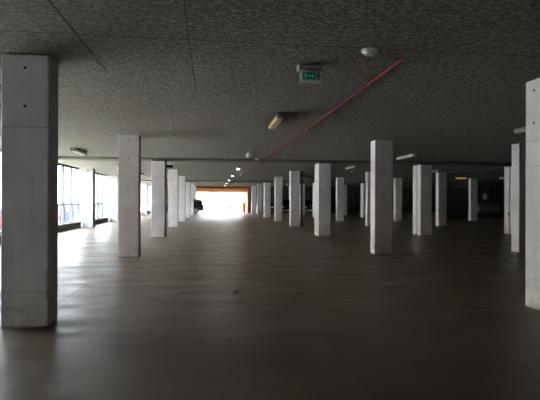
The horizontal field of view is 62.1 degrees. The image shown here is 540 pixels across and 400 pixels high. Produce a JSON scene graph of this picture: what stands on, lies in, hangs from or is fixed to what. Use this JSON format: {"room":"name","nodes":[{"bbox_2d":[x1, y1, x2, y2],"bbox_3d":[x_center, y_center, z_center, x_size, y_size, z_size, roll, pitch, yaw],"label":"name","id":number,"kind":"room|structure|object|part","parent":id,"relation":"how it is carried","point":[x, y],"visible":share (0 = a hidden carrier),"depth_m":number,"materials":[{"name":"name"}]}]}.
{"room":"parking garage","nodes":[
{"label":"parking garage","id":0,"kind":"room"},
{"bbox_2d":[0,213,539,399],"bbox_3d":[11.711,1.542,23.816,42.750,0.250,54.300,0,0,-7],"label":"floor","id":1,"kind":"structure","parent":0,"point":[459,325],"depth_m":5.16,"materials":[{"name":"concrete"}]},
{"bbox_2d":[1,54,58,327],"bbox_3d":[-2.627,-0.096,4.925,0.476,2.896,0.320,0,0,-7],"label":"concrete column","id":2,"kind":"structure","parent":1,"relation":"on","point":[29,107],"depth_m":4.77,"materials":[{"name":"grey concrete"}]},
{"bbox_2d":[58,221,81,231],"bbox_3d":[-9.029,1.191,19.104,0.350,0.310,5.731,0,0,-7],"label":"trim","id":3,"kind":"structure","parent":1,"relation":"on","point":[73,225],"depth_m":20.09,"materials":[{"name":"concrete"}]},
{"bbox_2d":[58,163,79,223],"bbox_3d":[-9.010,-0.259,19.107,0.120,2.590,5.731,0,0,-7],"label":"window","id":4,"kind":"structure","parent":3,"relation":"on","point":[62,204],"depth_m":20.77,"materials":[{"name":"glass"}]},
{"bbox_3d":[-9.029,1.056,19.104,0.350,0.040,5.731,0,0,-7],"label":"sill","id":5,"kind":"part","parent":3,"relation":"part of","materials":[{"name":"white"}]},
{"bbox_2d":[83,168,94,227],"bbox_3d":[-8.965,-0.098,22.243,0.480,2.896,0.480,0,0,-7],"label":"wall pier","id":6,"kind":"object","parent":1,"relation":"on","point":[88,173],"visible":1,"depth_m":22.01,"materials":[{"name":"concrete"}]},
{"bbox_2d":[79,217,108,226],"bbox_3d":[-9.786,1.195,25.058,0.350,0.310,5.314,0,0,-7],"label":"trim","id":7,"kind":"structure","parent":1,"relation":"on","point":[104,219],"depth_m":25.69,"materials":[{"name":"concrete"}]},
{"bbox_2d":[81,169,106,220],"bbox_3d":[-9.767,-0.255,25.062,0.120,2.590,5.314,0,0,-7],"label":"window","id":8,"kind":"structure","parent":7,"relation":"on","point":[97,203],"depth_m":25.56,"materials":[{"name":"glass"}]},
{"bbox_2d":[110,175,117,221],"bbox_3d":[-9.696,-0.095,27.991,0.480,2.896,0.480,0,0,-7],"label":"wall pier","id":9,"kind":"object","parent":1,"relation":"on","point":[113,178],"visible":0.77,"depth_m":27.75,"materials":[{"name":"concrete"}]},
{"bbox_2d":[118,135,140,256],"bbox_3d":[-3.372,-0.092,10.785,0.476,2.896,0.320,0,0,-7],"label":"concrete column","id":10,"kind":"structure","parent":1,"relation":"on","point":[129,146],"depth_m":10.63,"materials":[{"name":"grey concrete"}]},
{"bbox_2d":[141,183,147,214],"bbox_3d":[-11.265,-0.088,40.342,0.480,2.896,0.480,0,0,-7],"label":"wall pier","id":11,"kind":"object","parent":1,"relation":"on","point":[144,185],"visible":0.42,"depth_m":40.11,"materials":[{"name":"concrete"}]},
{"bbox_2d":[151,160,165,236],"bbox_3d":[-4.101,-0.056,16.520,0.476,2.830,0.320,0,0,-7],"label":"concrete column","id":12,"kind":"structure","parent":1,"relation":"on","point":[158,182],"depth_m":16.36,"materials":[{"name":"grey concrete"}]},
{"bbox_2d":[165,161,166,235],"bbox_3d":[-4.149,-0.055,16.897,0.476,2.830,0.320,0,0,-7],"label":"concrete column","id":13,"kind":"structure","parent":1,"relation":"on","point":[165,161],"depth_m":17.01,"materials":[{"name":"grey concrete"}]},
{"bbox_2d":[168,169,177,226],"bbox_3d":[-4.884,-0.085,22.681,0.476,2.896,0.320,0,0,-7],"label":"concrete column","id":14,"kind":"structure","parent":1,"relation":"on","point":[172,173],"depth_m":22.52,"materials":[{"name":"grey concrete"}]},
{"bbox_2d":[178,176,184,221],"bbox_3d":[-5.614,-0.082,28.429,0.476,2.896,0.320,0,0,-7],"label":"concrete column","id":15,"kind":"structure","parent":1,"relation":"on","point":[181,179],"depth_m":28.28,"materials":[{"name":"grey concrete"}]},
{"bbox_2d":[167,199,203,212],"bbox_3d":[-8.973,0.638,46.641,4.160,1.472,1.940,0,0,-7],"label":"parked car","id":16,"kind":"object","parent":1,"relation":"on","point":[198,205],"visible":0.36,"depth_m":46.04,"materials":[{"name":"black paint"}]},
{"bbox_2d":[185,181,189,217],"bbox_3d":[-6.430,-0.045,34.847,0.476,2.830,0.320,0,0,-7],"label":"concrete column","id":17,"kind":"structure","parent":1,"relation":"on","point":[187,183],"depth_m":34.70,"materials":[{"name":"grey concrete"}]},
{"bbox_2d":[190,182,190,216],"bbox_3d":[-6.478,-0.044,35.224,0.476,2.830,0.320,0,0,-7],"label":"concrete column","id":18,"kind":"structure","parent":1,"relation":"on","point":[190,182],"depth_m":35.17,"materials":[{"name":"grey concrete"}]},
{"bbox_2d":[191,183,193,214],"bbox_3d":[-7.184,-0.074,40.780,0.476,2.896,0.320,0,0,-7],"label":"concrete column","id":19,"kind":"structure","parent":1,"relation":"on","point":[192,184],"depth_m":40.64,"materials":[{"name":"grey concrete"}]},
{"bbox_2d":[251,186,255,212],"bbox_3d":[-1.726,-0.050,47.522,0.476,2.896,0.320,0,0,-7],"label":"concrete column","id":20,"kind":"structure","parent":1,"relation":"on","point":[253,188],"depth_m":47.38,"materials":[{"name":"grey concrete"}]},
{"bbox_2d":[257,184,261,214],"bbox_3d":[-0.970,-0.053,41.569,0.476,2.896,0.320,0,0,-7],"label":"concrete column","id":21,"kind":"structure","parent":1,"relation":"on","point":[259,186],"depth_m":41.41,"materials":[{"name":"grey concrete"}]},
{"bbox_2d":[255,199,273,213],"bbox_3d":[-0.690,0.664,46.665,1.940,1.472,4.160,0,0,-7],"label":"parked car","id":22,"kind":"object","parent":1,"relation":"on","point":[271,204],"visible":0.5,"depth_m":45.28,"materials":[{"name":"black paint"}]},
{"bbox_2d":[264,182,270,217],"bbox_3d":[-0.216,-0.024,35.637,0.476,2.830,0.320,0,0,-7],"label":"concrete column","id":23,"kind":"structure","parent":1,"relation":"on","point":[267,185],"depth_m":35.47,"materials":[{"name":"grey concrete"}]},
{"bbox_2d":[274,177,281,220],"bbox_3d":[0.550,-0.061,29.212,0.476,2.896,0.320,0,0,-7],"label":"concrete column","id":24,"kind":"structure","parent":1,"relation":"on","point":[278,180],"depth_m":29.05,"materials":[{"name":"grey concrete"}]},
{"bbox_2d":[282,199,289,211],"bbox_3d":[1.703,0.672,46.868,1.940,1.472,4.160,0,0,-7],"label":"parked car","id":25,"kind":"object","parent":1,"relation":"on","point":[285,202],"visible":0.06,"depth_m":45.41,"materials":[{"name":"black paint"}]},
{"bbox_3d":[1.641,0.219,47.366,1.581,0.540,2.870,0,0,-7],"label":"cabin glass","id":26,"kind":"part","parent":25,"relation":"part of","materials":[{"name":"black glass"}]},
{"bbox_2d":[289,171,299,226],"bbox_3d":[1.280,-0.064,23.465,0.476,2.896,0.320,0,0,-7],"label":"concrete column","id":27,"kind":"structure","parent":1,"relation":"on","point":[294,175],"depth_m":23.31,"materials":[{"name":"grey concrete"}]},
{"bbox_2d":[299,184,304,214],"bbox_3d":[3.028,-0.040,42.078,0.476,2.896,0.320,0,0,-7],"label":"concrete column","id":28,"kind":"structure","parent":1,"relation":"on","point":[300,184],"depth_m":41.93,"materials":[{"name":"grey concrete"}]},
{"bbox_2d":[300,171,314,226],"bbox_3d":[2.308,-0.056,27.580,0.502,2.894,8.466,0,0,11],"label":"downpipe","id":29,"kind":"object","parent":1,"relation":"on","point":[302,172],"visible":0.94,"depth_m":23.42,"materials":[{"name":"black metal"}]},
{"bbox_2d":[305,199,312,212],"bbox_3d":[3.985,0.680,47.158,1.940,1.472,4.160,0,0,-7],"label":"parked car","id":30,"kind":"object","parent":1,"relation":"on","point":[308,202],"visible":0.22,"depth_m":45.71,"materials":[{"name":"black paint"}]},
{"bbox_3d":[3.923,0.226,47.656,1.581,0.540,2.870,0,0,-7],"label":"cabin glass","id":31,"kind":"part","parent":30,"relation":"part of","materials":[{"name":"black glass"}]},
{"bbox_2d":[313,182,313,216],"bbox_3d":[3.734,-0.011,36.522,0.476,2.830,0.320,0,0,-7],"label":"concrete column","id":32,"kind":"structure","parent":1,"relation":"on","point":[313,182],"depth_m":36.34,"materials":[{"name":"grey concrete"}]},
{"bbox_2d":[314,163,316,234],"bbox_3d":[2.020,-0.035,17.681,0.476,2.830,0.320,0,0,-7],"label":"concrete column","id":33,"kind":"structure","parent":1,"relation":"on","point":[315,204],"depth_m":17.62,"materials":[{"name":"grey concrete"}]},
{"bbox_2d":[317,162,330,235],"bbox_3d":[2.068,-0.035,17.304,0.476,2.830,0.320,0,0,-7],"label":"concrete column","id":34,"kind":"structure","parent":1,"relation":"on","point":[323,168],"depth_m":17.15,"materials":[{"name":"grey concrete"}]},
{"bbox_2d":[336,177,343,220],"bbox_3d":[4.627,-0.047,29.731,0.476,2.896,0.320,0,0,-7],"label":"concrete column","id":35,"kind":"structure","parent":1,"relation":"on","point":[339,180],"depth_m":29.58,"materials":[{"name":"grey concrete"}]},
{"bbox_2d":[344,184,346,214],"bbox_3d":[7.046,-0.027,42.588,0.476,2.896,0.320,0,0,-7],"label":"concrete column","id":36,"kind":"structure","parent":1,"relation":"on","point":[345,185],"depth_m":42.44,"materials":[{"name":"grey concrete"}]},
{"bbox_2d":[361,183,361,216],"bbox_3d":[7.751,0.003,37.033,0.476,2.830,0.320,0,0,-7],"label":"concrete column","id":37,"kind":"structure","parent":1,"relation":"on","point":[361,183],"depth_m":36.91,"materials":[{"name":"grey concrete"}]},
{"bbox_2d":[362,183,364,216],"bbox_3d":[7.799,0.003,36.656,0.476,2.830,0.320,0,0,-7],"label":"concrete column","id":38,"kind":"structure","parent":1,"relation":"on","point":[363,184],"depth_m":36.48,"materials":[{"name":"grey concrete"}]},
{"bbox_2d":[365,172,370,225],"bbox_3d":[5.377,-0.051,23.985,0.476,2.896,0.320,0,0,-7],"label":"concrete column","id":39,"kind":"structure","parent":1,"relation":"on","point":[367,174],"depth_m":23.81,"materials":[{"name":"grey concrete"}]},
{"bbox_2d":[370,140,392,253],"bbox_3d":[2.877,-0.071,11.579,0.476,2.896,0.320,0,0,-7],"label":"concrete column","id":40,"kind":"structure","parent":1,"relation":"on","point":[381,150],"depth_m":11.42,"materials":[{"name":"grey concrete"}]},
{"bbox_2d":[394,178,401,220],"bbox_3d":[8.615,-0.034,30.237,0.476,2.896,0.320,0,0,-7],"label":"concrete column","id":41,"kind":"structure","parent":1,"relation":"on","point":[397,181],"depth_m":30.08,"materials":[{"name":"grey concrete"}]},
{"bbox_2d":[413,164,417,234],"bbox_3d":[6.083,-0.021,18.197,0.476,2.830,0.320,0,0,-7],"label":"concrete column","id":42,"kind":"structure","parent":1,"relation":"on","point":[415,165],"depth_m":18.08,"materials":[{"name":"grey concrete"}]},
{"bbox_2d":[417,163,431,234],"bbox_3d":[6.131,-0.022,17.820,0.476,2.830,0.320,0,0,-7],"label":"concrete column","id":43,"kind":"structure","parent":1,"relation":"on","point":[424,171],"depth_m":17.67,"materials":[{"name":"grey concrete"}]},
{"bbox_2d":[436,173,446,225],"bbox_3d":[9.345,-0.038,24.490,0.476,2.896,0.320,0,0,-7],"label":"concrete column","id":44,"kind":"structure","parent":1,"relation":"on","point":[441,178],"depth_m":24.33,"materials":[{"name":"grey concrete"}]},
{"bbox_2d":[468,179,476,220],"bbox_3d":[13.982,-0.016,30.919,0.476,2.896,0.320,0,0,-7],"label":"concrete column","id":45,"kind":"structure","parent":1,"relation":"on","point":[472,189],"depth_m":30.77,"materials":[{"name":"grey concrete"}]},
{"bbox_2d":[504,166,510,233],"bbox_3d":[10.081,-0.008,18.705,0.476,2.830,0.320,0,0,-7],"label":"concrete column","id":46,"kind":"structure","parent":1,"relation":"on","point":[506,168],"depth_m":18.68,"materials":[{"name":"grey concrete"}]},
{"bbox_2d":[510,165,511,233],"bbox_3d":[10.128,-0.008,18.328,0.476,2.830,0.320,0,0,-7],"label":"concrete column","id":47,"kind":"structure","parent":1,"relation":"on","point":[511,165],"depth_m":18.42,"materials":[{"name":"grey concrete"}]},
{"bbox_2d":[508,169,509,214],"bbox_3d":[9.843,-0.334,18.479,0.055,1.920,0.080,0,0,-7],"label":"conduit","id":48,"kind":"object","parent":47,"relation":"attached to","point":[509,169],"visible":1,"depth_m":18.47,"materials":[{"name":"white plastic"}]},
{"bbox_2d":[511,143,525,251],"bbox_3d":[6.820,-0.058,12.080,0.476,2.896,0.320,0,0,-7],"label":"concrete column","id":49,"kind":"structure","parent":1,"relation":"on","point":[518,208],"depth_m":11.91,"materials":[{"name":"grey concrete"}]},
{"bbox_2d":[525,78,539,309],"bbox_3d":[3.576,-0.075,5.713,0.476,2.896,0.320,0,0,-7],"label":"concrete column","id":50,"kind":"structure","parent":1,"relation":"on","point":[532,255],"depth_m":5.70,"materials":[{"name":"grey concrete"}]},
{"bbox_2d":[0,0,539,187],"bbox_3d":[11.639,-1.632,24.463,42.750,0.300,55.600,0,0,-7],"label":"ceiling","id":51,"kind":"structure","parent":0,"point":[189,78],"depth_m":5.75,"materials":[{"name":"grey concrete"}]},
{"bbox_2d":[70,148,86,155],"bbox_3d":[-5.928,-1.496,13.925,0.150,0.103,1.274,0,0,-7],"label":"ceiling lamp","id":52,"kind":"object","parent":51,"relation":"attached to","point":[75,150],"visible":1,"depth_m":13.68,"materials":[{"name":"grey plastic"}]},
{"bbox_2d":[72,150,86,154],"bbox_3d":[-5.928,-1.474,13.925,0.144,0.055,1.210,0,0,-7],"label":"diffuser","id":53,"kind":"object","parent":52,"relation":"attached to","point":[80,152],"depth_m":13.93,"materials":[{"name":"white plastic"}]},
{"bbox_2d":[246,151,252,157],"bbox_3d":[-0.673,-1.478,14.653,0.150,0.103,1.274,0,0,-7],"label":"ceiling lamp","id":54,"kind":"object","parent":51,"relation":"attached to","point":[249,154],"visible":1,"depth_m":14.17,"materials":[{"name":"grey plastic"}]},
{"bbox_2d":[268,112,284,128],"bbox_3d":[0.115,-1.482,8.453,0.150,0.103,1.274,0,0,-7],"label":"ceiling lamp","id":55,"kind":"object","parent":51,"relation":"attached to","point":[279,116],"visible":1,"depth_m":8.19,"materials":[{"name":"grey plastic"}]},
{"bbox_2d":[58,156,511,165],"bbox_3d":[12.480,-1.460,18.834,42.500,0.090,0.820,0,0,-7],"label":"trim","id":56,"kind":"structure","parent":51,"relation":"attached to","point":[59,157],"depth_m":17.07,"materials":[{"name":"concrete"}]},
{"bbox_2d":[141,180,468,183],"bbox_3d":[10.143,-1.449,37.227,42.500,0.090,0.700,0,0,-7],"label":"trim","id":57,"kind":"structure","parent":51,"relation":"attached to","point":[141,180],"depth_m":35.48,"materials":[{"name":"concrete"}]},
{"bbox_2d":[297,64,322,82],"bbox_3d":[0.456,-1.435,5.127,0.288,0.205,0.099,0,0,-7],"label":"exit sign","id":58,"kind":"object","parent":51,"relation":"hanging from","point":[309,73],"visible":1,"depth_m":5.08,"materials":[{"name":"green plastic"}]},
{"bbox_3d":[0.465,-1.404,5.100,0.256,0.143,0.036,0,0,-7],"label":"panel","id":59,"kind":"part","parent":58,"relation":"part of","materials":[{"name":"green plastic"}]},
{"bbox_2d":[231,58,403,182],"bbox_3d":[-1.358,-1.475,24.828,0.087,0.096,40.404,0,0,-8],"label":"conduit","id":60,"kind":"object","parent":51,"relation":"attached to","point":[399,61],"visible":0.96,"depth_m":6.84,"materials":[{"name":"red plastic"}]},
{"bbox_2d":[346,165,356,169],"bbox_3d":[3.647,-1.459,20.121,0.150,0.103,1.274,0,0,-7],"label":"ceiling lamp","id":61,"kind":"object","parent":51,"relation":"attached to","point":[353,166],"visible":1,"depth_m":20.00,"materials":[{"name":"grey plastic"}]},
{"bbox_2d":[361,47,377,56],"bbox_3d":[1.015,-1.505,4.585,0.170,0.062,0.170,0,0,-7],"label":"smoke detector","id":62,"kind":"object","parent":51,"relation":"attached to","point":[368,51],"visible":1,"depth_m":4.54,"materials":[{"name":"white plastic"}]},
{"bbox_2d":[397,153,416,159],"bbox_3d":[4.625,-1.460,15.205,0.150,0.103,1.274,0,0,-7],"label":"ceiling lamp","id":63,"kind":"object","parent":51,"relation":"attached to","point":[412,154],"visible":1,"depth_m":14.96,"materials":[{"name":"grey plastic"}]},
{"bbox_2d":[397,155,411,159],"bbox_3d":[4.625,-1.440,15.205,0.144,0.055,1.210,0,0,-7],"label":"diffuser","id":64,"kind":"object","parent":63,"relation":"attached to","point":[405,156],"depth_m":15.26,"materials":[{"name":"white plastic"}]},
{"bbox_2d":[412,167,503,172],"bbox_3d":[9.763,-1.461,22.077,1.536,0.024,5.629,0,0,-32],"label":"conduit","id":65,"kind":"object","parent":51,"relation":"attached to","point":[499,167],"visible":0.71,"depth_m":23.02,"materials":[{"name":"metal"}]},
{"bbox_2d":[514,126,525,133],"bbox_3d":[5.357,-1.464,8.968,0.150,0.103,1.274,0,0,-7],"label":"ceiling lamp","id":66,"kind":"object","parent":51,"relation":"attached to","point":[520,130],"visible":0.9,"depth_m":9.41,"materials":[{"name":"grey plastic"}]},
{"bbox_2d":[515,129,525,133],"bbox_3d":[5.357,-1.443,8.968,0.144,0.055,1.210,0,0,-7],"label":"diffuser","id":67,"kind":"object","parent":66,"relation":"attached to","point":[517,131],"depth_m":9.41,"materials":[{"name":"white plastic"}]},
{"bbox_2d":[150,186,467,212],"bbox_3d":[8.461,0.059,50.620,43.050,3.250,0.300,0,0,-7],"label":"wall","id":68,"kind":"structure","parent":0,"point":[457,198],"depth_m":51.37,"materials":[{"name":"concrete"}]},
{"bbox_2d":[196,189,245,191],"bbox_3d":[-5.543,-1.112,49.396,6.050,0.480,0.300,0,0,-7],"label":"trim","id":69,"kind":"structure","parent":68,"relation":"attached to","point":[197,190],"depth_m":49.27,"materials":[{"name":"orange wood"}]},
{"bbox_2d":[196,186,250,188],"bbox_3d":[-5.325,-0.057,48.964,6.420,2.890,0.610,0,0,-7],"label":"trim","id":70,"kind":"structure","parent":68,"relation":"attached to","point":[197,187],"depth_m":48.83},
{"bbox_2d":[240,188,247,212],"bbox_3d":[-2.665,0.028,50.517,1.150,2.740,2.900,0,0,-7],"label":"trim","id":71,"kind":"structure","parent":68,"relation":"attached to","point":[243,195],"depth_m":50.08,"materials":[{"name":"white"}]},
{"bbox_2d":[247,188,250,212],"bbox_3d":[-2.246,0.028,49.084,0.420,2.740,0.050,0,0,-7],"label":"trim","id":72,"kind":"structure","parent":68,"relation":"attached to","point":[249,189],"depth_m":49.06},
{"bbox_2d":[305,192,308,212],"bbox_3d":[3.352,0.267,49.764,1.860,2.300,0.110,0,0,-7],"label":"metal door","id":73,"kind":"structure","parent":68,"relation":"in","point":[306,193],"depth_m":49.84,"materials":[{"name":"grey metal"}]},
{"bbox_2d":[347,192,353,212],"bbox_3d":[8.511,0.284,50.420,1.860,2.300,0.110,0,0,-7],"label":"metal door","id":74,"kind":"structure","parent":68,"relation":"in","point":[350,195],"depth_m":50.48,"materials":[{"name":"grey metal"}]},
{"bbox_2d":[477,182,503,217],"bbox_3d":[23.931,0.020,37.365,15.100,2.900,0.300,0,0,-7],"label":"wall","id":75,"kind":"structure","parent":0,"point":[498,199],"depth_m":36.47,"materials":[{"name":"concrete"}]},
{"bbox_3d":[-10.559,1.198,31.142,0.350,0.310,5.990,0,0,-7],"label":"trim","id":76,"kind":"structure","parent":0,"visible":0},
{"bbox_2d":[108,175,109,216],"bbox_3d":[-10.540,-0.252,31.145,0.120,2.590,5.990,0,0,-7],"label":"window","id":77,"kind":"structure","parent":76,"relation":"on","point":[108,175],"depth_m":28.18,"materials":[{"name":"glass"}]},
{"bbox_3d":[-12.099,1.206,43.259,0.350,0.310,5.520,0,0,-7],"label":"trim","id":78,"kind":"structure","parent":0,"visible":0},
{"bbox_2d":[141,183,148,210],"bbox_3d":[-12.079,-0.244,43.263,0.120,2.590,5.520,0,0,-7],"label":"window","id":79,"kind":"structure","parent":78,"relation":"on","point":[141,183],"depth_m":41.58,"materials":[{"name":"glass"}]},
{"label":"outside","id":80,"kind":"structure","parent":0,"visible":0},
{"bbox_2d":[198,206,242,212],"bbox_3d":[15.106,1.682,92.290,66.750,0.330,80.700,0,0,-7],"label":"forecourt","id":81,"kind":"structure","parent":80,"point":[234,209],"depth_m":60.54,"materials":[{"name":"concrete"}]},
{"bbox_2d":[202,200,221,208],"bbox_3d":[-9.654,0.696,71.352,4.160,1.442,1.940,0,0,-7],"label":"parked car","id":82,"kind":"object","parent":81,"relation":"on","point":[207,203],"visible":0.65,"depth_m":70.60,"materials":[{"name":"white paint"}]},
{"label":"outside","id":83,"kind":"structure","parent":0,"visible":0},
{"bbox_3d":[-39.418,1.825,45.392,53.250,0.400,160.000,0,0,-7],"label":"ground","id":84,"kind":"structure","parent":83,"visible":0},
{"bbox_2d":[0,153,0,207],"bbox_3d":[-45.309,-3.299,39.606,8.070,9.900,130.000,0,0,-7],"label":"building","id":85,"kind":"structure","parent":84,"relation":"on","point":[0,153],"depth_m":76.62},
{"bbox_2d":[0,208,58,228],"bbox_3d":[-14.189,0.950,25.010,4.160,1.472,1.940,0,0,-7],"label":"parked car","id":86,"kind":"object","parent":84,"relation":"on","point":[0,208],"visible":0.05,"depth_m":24.18,"materials":[{"name":"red paint"}]},
{"bbox_2d":[58,205,76,222],"bbox_3d":[-14.618,0.952,28.383,4.160,1.472,1.940,0,0,-7],"label":"parked car","id":87,"kind":"object","parent":84,"relation":"on","point":[66,218],"visible":0.11,"depth_m":27.86,"materials":[{"name":"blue paint"}]},
{"bbox_3d":[-14.119,0.499,28.447,2.870,0.540,1.581,0,0,-7],"label":"cabin glass","id":88,"kind":"part","parent":87,"relation":"part of","materials":[{"name":"white glass"}]},
{"bbox_2d":[60,203,80,219],"bbox_3d":[-15.173,0.954,32.748,4.160,1.472,1.940,0,0,-7],"label":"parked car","id":89,"kind":"object","parent":84,"relation":"on","point":[74,206],"visible":0.07,"depth_m":32.17,"materials":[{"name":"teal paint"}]},
{"bbox_3d":[-14.674,0.502,32.812,2.870,0.540,1.581,0,0,-7],"label":"cabin glass","id":90,"kind":"part","parent":89,"relation":"part of","materials":[{"name":"white glass"}]},
{"bbox_2d":[95,202,109,216],"bbox_3d":[-16.902,0.958,41.600,4.160,1.472,1.940,0,0,-7],"label":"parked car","id":91,"kind":"object","parent":84,"relation":"on","point":[104,205],"visible":0.08,"depth_m":41.01,"materials":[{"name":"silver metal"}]},
{"bbox_3d":[-16.404,0.505,41.664,2.870,0.540,1.581,0,0,-7],"label":"cabin glass","id":92,"kind":"part","parent":91,"relation":"part of","materials":[{"name":"white glass"}]},
{"bbox_2d":[95,174,239,205],"bbox_3d":[-9.656,-2.359,115.707,70.000,8.400,8.000,0,0,-7],"label":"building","id":93,"kind":"structure","parent":84,"relation":"on","point":[213,196],"depth_m":110.85,"materials":[{"name":"white"}]}
]}

